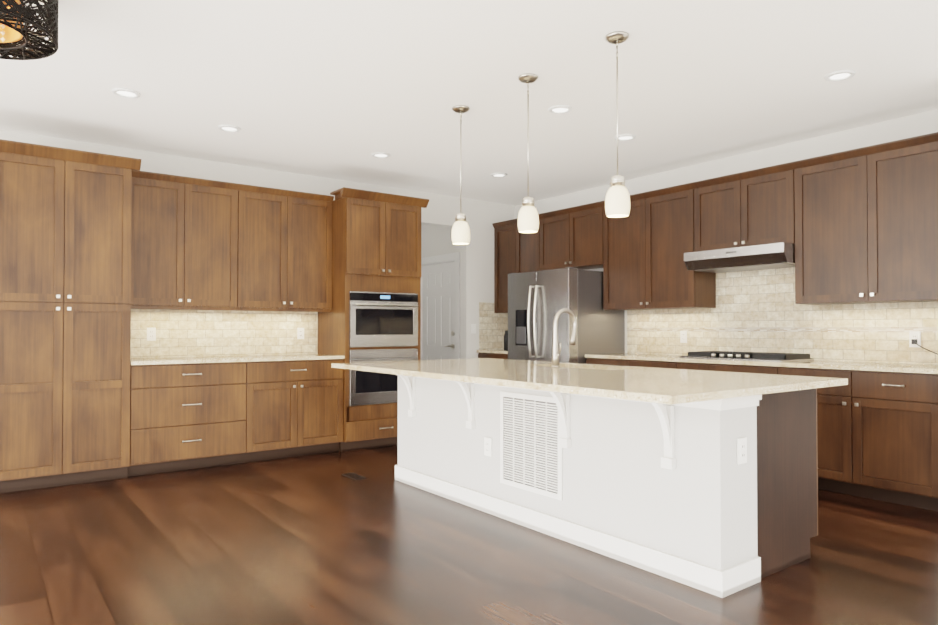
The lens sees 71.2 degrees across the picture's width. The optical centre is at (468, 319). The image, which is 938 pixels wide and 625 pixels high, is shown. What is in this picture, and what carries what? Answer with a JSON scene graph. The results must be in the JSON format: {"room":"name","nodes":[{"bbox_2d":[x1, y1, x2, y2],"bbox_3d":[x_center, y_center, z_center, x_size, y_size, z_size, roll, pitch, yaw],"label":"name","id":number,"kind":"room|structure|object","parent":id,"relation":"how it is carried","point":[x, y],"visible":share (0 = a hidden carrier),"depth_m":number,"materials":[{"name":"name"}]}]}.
{"room":"kitchen","nodes":[
{"label":"kitchen","id":0,"kind":"room"},
{"bbox_2d":[0,130,514,358],"bbox_3d":[-3.409,-0.118,5.413,10.130,2.743,0.120,1,-1,-37],"label":"wall","id":1,"kind":"structure","parent":0,"point":[477,269],"depth_m":7.53,"materials":[{"name":"paint"}]},
{"bbox_2d":[131,170,246,309],"bbox_3d":[-2.522,-0.667,5.782,0.970,1.109,0.338,1,-1,-37],"label":"upper cabinet","id":2,"kind":"object","parent":1,"relation":"attached to","point":[200,244],"depth_m":5.64,"materials":[{"name":"brown wood"}]},
{"bbox_2d":[130,309,317,357],"bbox_3d":[-2.284,0.117,6.168,1.824,0.447,0.010,1,-1,-37],"label":"backsplash","id":3,"kind":"structure","parent":1,"relation":"attached to","point":[187,333],"depth_m":6.13,"materials":[{"name":"tile"}]},
{"bbox_2d":[147,328,155,340],"bbox_3d":[-2.799,0.129,5.770,0.072,0.116,0.010,1,-1,-37],"label":"electrical outlet","id":4,"kind":"object","parent":3,"relation":"attached to","point":[151,334],"visible":1,"depth_m":5.77,"materials":[{"name":"white plastic"}]},
{"bbox_2d":[297,328,303,338],"bbox_3d":[-1.694,0.141,6.597,0.072,0.116,0.010,1,-1,-37],"label":"electrical outlet","id":5,"kind":"object","parent":3,"relation":"attached to","point":[300,333],"visible":1,"depth_m":6.59,"materials":[{"name":"white plastic"}]},
{"bbox_2d":[247,185,333,309],"bbox_3d":[-1.840,-0.659,6.293,0.982,1.109,0.338,1,-1,-37],"label":"upper cabinet","id":6,"kind":"object","parent":1,"relation":"attached to","point":[289,233],"depth_m":6.18,"materials":[{"name":"brown wood"}]},
{"bbox_2d":[471,324,475,332],"bbox_3d":[0.057,0.110,7.921,0.072,0.116,0.012,1,-1,-37],"label":"light switch","id":7,"kind":"object","parent":1,"relation":"attached to","point":[473,328],"visible":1,"depth_m":7.92,"materials":[{"name":"white plastic"}]},
{"bbox_2d":[479,302,507,349],"bbox_3d":[0.351,0.082,8.143,0.566,0.576,0.009,1,-1,-37],"label":"backsplash","id":8,"kind":"structure","parent":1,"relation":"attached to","point":[493,326],"depth_m":8.08,"materials":[{"name":"tile"}]},
{"bbox_2d":[421,224,459,257],"bbox_3d":[-0.529,-0.070,8.731,0.120,2.743,1.740,1,-1,-37],"label":"wall","id":9,"kind":"structure","parent":0,"point":[436,240],"depth_m":8.48,"materials":[{"name":"paint"}]},
{"bbox_2d":[422,261,454,359],"bbox_3d":[-0.403,0.280,8.474,0.097,2.012,0.795,1,-1,-37],"label":"entry door","id":10,"kind":"structure","parent":9,"relation":"in","point":[438,311],"depth_m":8.48,"materials":[{"name":"white wood"}]},
{"bbox_2d":[421,252,459,359],"bbox_3d":[-0.338,0.236,8.458,0.136,2.125,1.080,1,-1,-37],"label":"door frame","id":11,"kind":"structure","parent":9,"relation":"attached to","point":[445,258],"depth_m":8.10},
{"bbox_2d":[0,445,937,624],"bbox_3d":[-0.748,1.253,1.938,10.250,0.100,12.600,1,-1,-37],"label":"floor","id":12,"kind":"structure","parent":0,"point":[316,539],"depth_m":3.28,"materials":[{"name":"brown wood"}]},
{"bbox_2d":[0,139,140,492],"bbox_3d":[-3.177,-0.004,5.080,1.015,2.505,0.685,1,-1,-37],"label":"pantry cabinet","id":13,"kind":"object","parent":12,"relation":"on","point":[65,276],"visible":1,"depth_m":4.86,"materials":[{"name":"brown wood"}]},
{"bbox_2d":[128,362,255,476],"bbox_3d":[-2.449,0.812,5.661,0.968,0.892,0.608,1,-1,-37],"label":"base cabinet","id":14,"kind":"object","parent":12,"relation":"on","point":[187,413],"depth_m":5.41,"materials":[{"name":"brown wood"}]},
{"bbox_2d":[130,354,343,365],"bbox_3d":[-2.099,0.353,5.919,1.828,0.032,0.625,1,-1,-37],"label":"countertop","id":15,"kind":"structure","parent":14,"relation":"on","point":[282,357],"depth_m":5.69,"materials":[{"name":"beige stone"}]},
{"bbox_2d":[256,358,343,460],"bbox_3d":[-1.741,0.819,6.191,0.920,0.892,0.608,1,-1,-37],"label":"base cabinet","id":16,"kind":"object","parent":12,"relation":"on","point":[299,405],"depth_m":5.96,"materials":[{"name":"brown wood"}]},
{"bbox_2d":[341,472,367,480],"bbox_3d":[-0.911,1.246,5.202,0.100,0.008,0.260,1,-1,-37],"label":"floor vent","id":17,"kind":"object","parent":12,"relation":"in","point":[354,476],"visible":1,"depth_m":5.19,"materials":[{"name":"brown"}]},
{"bbox_2d":[318,187,428,451],"bbox_3d":[-1.003,0.020,6.695,0.958,2.505,0.705,1,-1,-37],"label":"tall cabinet","id":18,"kind":"object","parent":12,"relation":"on","point":[376,241],"visible":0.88,"depth_m":6.41,"materials":[{"name":"brown wood"}]},
{"bbox_2d":[349,348,417,405],"bbox_3d":[-0.987,0.564,6.666,0.758,0.535,0.658,1,-1,-37],"label":"wall oven","id":19,"kind":"object","parent":18,"relation":"in","point":[367,388],"visible":0.46,"depth_m":6.38,"materials":[{"name":"silver metal"}]},
{"bbox_2d":[349,291,417,346],"bbox_3d":[-0.987,0.004,6.674,0.758,0.535,0.658,1,-1,-37],"label":"wall oven","id":20,"kind":"object","parent":18,"relation":"in","point":[379,319],"visible":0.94,"depth_m":6.44,"materials":[{"name":"silver metal"}]},
{"bbox_2d":[477,349,507,358],"bbox_3d":[0.585,0.827,7.790,0.625,0.923,0.814,1,-1,-37],"label":"base cabinet","id":21,"kind":"object","parent":12,"relation":"on","point":[498,353],"visible":0.04,"depth_m":7.70,"materials":[{"name":"brown wood"}]},
{"bbox_2d":[504,330,507,349],"bbox_3d":[0.452,0.248,7.850,0.072,0.234,0.072,1,-1,-37],"label":"water bottle","id":22,"kind":"object","parent":21,"relation":"on","point":[506,340],"visible":0.73,"depth_m":7.82,"materials":[{"name":"black"}]},
{"bbox_2d":[508,267,624,363],"bbox_3d":[0.998,0.383,7.001,0.917,1.787,0.926,1,-1,-37],"label":"refrigerator","id":23,"kind":"object","parent":12,"relation":"on","point":[538,301],"visible":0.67,"depth_m":6.68,"materials":[{"name":"silver metal"}]},
{"bbox_2d":[585,357,620,365],"bbox_3d":[1.585,0.823,6.469,0.608,0.892,0.590,1,-1,-37],"label":"base cabinet","id":24,"kind":"object","parent":12,"relation":"on","point":[590,360],"depth_m":6.36,"materials":[{"name":"brown wood"}]},
{"bbox_2d":[395,366,826,597],"bbox_3d":[0.546,0.790,4.201,1.145,0.892,2.832,1,-1,-37],"label":"kitchen island","id":25,"kind":"object","parent":12,"relation":"on","point":[657,479],"depth_m":3.28,"materials":[{"name":"paint"}]},
{"bbox_2d":[484,437,491,456],"bbox_3d":[0.120,0.816,4.194,0.010,0.116,0.072,1,-1,-37],"label":"electrical outlet","id":26,"kind":"object","parent":25,"relation":"attached to","point":[487,446],"visible":1,"depth_m":4.19,"materials":[{"name":"white plastic"}]},
{"bbox_2d":[500,391,561,500],"bbox_3d":[0.358,0.731,3.880,0.007,0.570,0.540,1,-1,-37],"label":"air vent","id":27,"kind":"object","parent":25,"relation":"attached to","point":[530,448],"visible":1,"depth_m":3.87,"materials":[{"name":"white metal"}]},
{"bbox_2d":[331,358,846,405],"bbox_3d":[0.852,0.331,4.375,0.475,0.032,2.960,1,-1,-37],"label":"island countertop","id":28,"kind":"structure","parent":25,"relation":"on","point":[809,382],"depth_m":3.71,"materials":[{"name":"beige stone"}]},
{"bbox_2d":[551,308,576,367],"bbox_3d":[0.644,0.119,4.325,0.228,0.389,0.094,1,-1,-37],"label":"island faucet","id":29,"kind":"object","parent":28,"relation":"on","point":[556,352],"visible":1,"depth_m":4.28,"materials":[{"name":"silver metal"}]},
{"bbox_2d":[737,437,746,464],"bbox_3d":[1.245,0.598,2.982,0.072,0.116,0.010,1,-1,-37],"label":"electrical outlet","id":30,"kind":"object","parent":25,"relation":"attached to","point":[741,450],"visible":1,"depth_m":2.98,"materials":[{"name":"white plastic"}]},
{"bbox_2d":[621,361,668,367],"bbox_3d":[1.883,0.818,6.070,0.608,0.892,0.651,1,-1,-37],"label":"base cabinet","id":31,"kind":"object","parent":12,"relation":"on","point":[657,364],"depth_m":5.93,"materials":[{"name":"brown wood"}]},
{"bbox_2d":[669,361,764,373],"bbox_3d":[2.312,0.809,5.499,0.608,0.892,1.022,1,-1,-37],"label":"base cabinet","id":32,"kind":"object","parent":12,"relation":"on","point":[760,369],"depth_m":5.35,"materials":[{"name":"brown wood"}]},
{"bbox_2d":[765,365,937,511],"bbox_3d":[2.881,0.798,4.739,0.608,0.892,1.121,1,-1,-37],"label":"base cabinet","id":33,"kind":"object","parent":12,"relation":"on","point":[877,430],"depth_m":4.41,"materials":[{"name":"brown wood"}]},
{"bbox_2d":[585,353,937,372],"bbox_3d":[2.306,0.347,5.499,0.625,0.032,3.018,1,-1,-37],"label":"countertop","id":34,"kind":"structure","parent":33,"relation":"on","point":[866,367],"depth_m":4.93,"materials":[{"name":"beige stone"}]},
{"bbox_2d":[679,351,813,361],"bbox_3d":[2.306,0.305,5.495,0.510,0.051,0.910,1,-1,-37],"label":"gas cooktop","id":35,"kind":"object","parent":34,"relation":"in","point":[757,356],"visible":1,"depth_m":5.30,"materials":[{"name":"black metal"}]},
{"bbox_2d":[0,0,937,205],"bbox_3d":[-0.748,-1.590,1.980,10.250,0.100,12.600,1,-1,-37],"label":"ceiling","id":36,"kind":"structure","parent":0,"point":[343,90],"depth_m":4.17,"materials":[{"name":"paint"}]},
{"bbox_2d":[0,0,58,59],"bbox_3d":[-2.153,-1.391,2.861,0.612,0.268,0.612,1,-1,-37],"label":"chandelier","id":37,"kind":"object","parent":36,"relation":"attached to","point":[18,18],"visible":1,"depth_m":2.94,"materials":[{"name":"brown metal"}]},
{"bbox_2d":[112,88,140,97],"bbox_3d":[-2.270,-1.498,4.337,0.170,0.012,0.170,1,-1,-37],"label":"recessed light","id":38,"kind":"object","parent":36,"relation":"in","point":[126,93],"visible":0.98,"depth_m":4.33,"materials":[{"name":"white plastic"}]},
{"bbox_2d":[218,125,240,131],"bbox_3d":[-1.868,-1.486,5.101,0.170,0.012,0.170,1,-1,-37],"label":"recessed light","id":39,"kind":"object","parent":36,"relation":"in","point":[229,128],"visible":1,"depth_m":5.10,"materials":[{"name":"white plastic"}]},
{"bbox_2d":[371,152,389,157],"bbox_3d":[-0.791,-1.475,5.882,0.170,0.012,0.170,1,-1,-37],"label":"recessed light","id":40,"kind":"object","parent":36,"relation":"in","point":[380,155],"visible":1,"depth_m":5.87,"materials":[{"name":"white plastic"}]},
{"bbox_2d":[451,105,469,244],"bbox_3d":[-0.058,-1.018,4.638,0.134,0.963,0.134,1,-1,-37],"label":"pendant light","id":41,"kind":"object","parent":36,"relation":"hanging from","point":[460,234],"visible":1,"depth_m":4.60,"materials":[{"name":"white glass"}]},
{"bbox_2d":[491,173,506,176],"bbox_3d":[0.303,-1.464,6.639,0.170,0.012,0.170,1,-1,-37],"label":"recessed light","id":42,"kind":"object","parent":36,"relation":"in","point":[498,174],"visible":0.96,"depth_m":6.62,"materials":[{"name":"white plastic"}]},
{"bbox_2d":[517,74,538,232],"bbox_3d":[0.368,-1.026,4.069,0.134,0.963,0.134,1,-1,-37],"label":"pendant light","id":43,"kind":"object","parent":36,"relation":"hanging from","point":[528,219],"visible":1,"depth_m":4.03,"materials":[{"name":"white glass"}]},
{"bbox_2d":[548,105,571,113],"bbox_3d":[0.648,-1.493,4.661,0.170,0.012,0.170,1,-1,-37],"label":"recessed light","id":44,"kind":"object","parent":36,"relation":"in","point":[559,109],"visible":0.98,"depth_m":4.66,"materials":[{"name":"white plastic"}]},
{"bbox_2d":[605,31,629,217],"bbox_3d":[0.793,-1.034,3.501,0.134,0.963,0.134,1,-1,-37],"label":"pendant light","id":45,"kind":"object","parent":36,"relation":"hanging from","point":[617,202],"visible":1,"depth_m":3.46,"materials":[{"name":"white glass"}]},
{"bbox_2d":[615,134,635,140],"bbox_3d":[1.275,-1.483,5.343,0.170,0.012,0.170,1,-1,-37],"label":"recessed light","id":46,"kind":"object","parent":36,"relation":"in","point":[625,137],"visible":0.94,"depth_m":5.34,"materials":[{"name":"white plastic"}]},
{"bbox_2d":[824,70,855,80],"bbox_3d":[2.288,-1.502,4.040,0.170,0.012,0.170,1,-1,-37],"label":"recessed light","id":47,"kind":"object","parent":36,"relation":"in","point":[840,75],"visible":0.98,"depth_m":4.04,"materials":[{"name":"white plastic"}]},
{"bbox_2d":[515,109,937,363],"bbox_3d":[3.550,-0.140,3.928,0.770,2.743,10.600,1,-1,-37],"label":"wall","id":48,"kind":"structure","parent":0,"point":[914,125],"depth_m":5.68,"materials":[{"name":"paint"}]},
{"bbox_2d":[492,218,535,312],"bbox_3d":[0.710,-0.636,7.864,0.338,1.108,0.876,1,-1,-37],"label":"upper cabinet","id":49,"kind":"object","parent":48,"relation":"attached to","point":[514,251],"depth_m":7.92,"materials":[{"name":"brown wood"}]},
{"bbox_2d":[536,202,595,270],"bbox_3d":[1.221,-0.881,7.185,0.338,0.639,0.952,1,-1,-37],"label":"upper cabinet","id":50,"kind":"object","parent":48,"relation":"attached to","point":[566,237],"depth_m":7.11,"materials":[{"name":"brown wood"}]},
{"bbox_2d":[596,183,715,309],"bbox_3d":[1.825,-0.658,6.376,0.338,1.108,1.187,1,-1,-37],"label":"upper cabinet","id":51,"kind":"object","parent":48,"relation":"attached to","point":[640,254],"depth_m":6.22,"materials":[{"name":"brown wood"}]},
{"bbox_2d":[692,164,783,251],"bbox_3d":[2.413,-0.907,5.594,0.338,0.633,0.899,1,-1,-37],"label":"upper cabinet","id":52,"kind":"object","parent":48,"relation":"attached to","point":[742,209],"depth_m":5.50,"materials":[{"name":"brown wood"}]},
{"bbox_2d":[684,242,794,272],"bbox_3d":[2.351,-0.509,5.541,0.494,0.157,0.892,1,-1,-37],"label":"range hood","id":53,"kind":"object","parent":52,"relation":"attached to","point":[763,257],"visible":0.98,"depth_m":5.36,"materials":[{"name":"silver metal"}]},
{"bbox_2d":[627,267,937,363],"bbox_3d":[2.020,-0.044,6.397,0.012,0.776,4.784,1,-1,-37],"label":"backsplash","id":54,"kind":"structure","parent":48,"relation":"attached to","point":[757,311],"depth_m":5.55,"materials":[{"name":"tile"}]},
{"bbox_2d":[680,331,686,342],"bbox_3d":[2.068,0.167,6.312,0.010,0.116,0.072,1,-1,-37],"label":"electrical outlet","id":55,"kind":"object","parent":54,"relation":"attached to","point":[683,336],"visible":1,"depth_m":6.31,"materials":[{"name":"white plastic"}]},
{"bbox_2d":[909,331,920,346],"bbox_3d":[3.237,0.144,4.752,0.010,0.116,0.072,1,-1,-37],"label":"electrical outlet","id":56,"kind":"object","parent":54,"relation":"attached to","point":[915,335],"visible":0.92,"depth_m":4.75,"materials":[{"name":"white plastic"}]},
{"bbox_2d":[911,339,936,353],"bbox_3d":[3.313,0.226,4.610,0.033,0.168,0.346,1,-1,-37],"label":"power cord","id":57,"kind":"object","parent":56,"relation":"attached to","point":[913,341],"visible":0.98,"depth_m":4.73,"materials":[{"name":"black plastic"}]},
{"bbox_2d":[784,132,937,304],"bbox_3d":[2.981,-0.681,4.833,0.338,1.108,1.117,1,-1,-37],"label":"upper cabinet","id":58,"kind":"object","parent":48,"relation":"attached to","point":[858,226],"depth_m":4.71,"materials":[{"name":"brown wood"}]}
]}

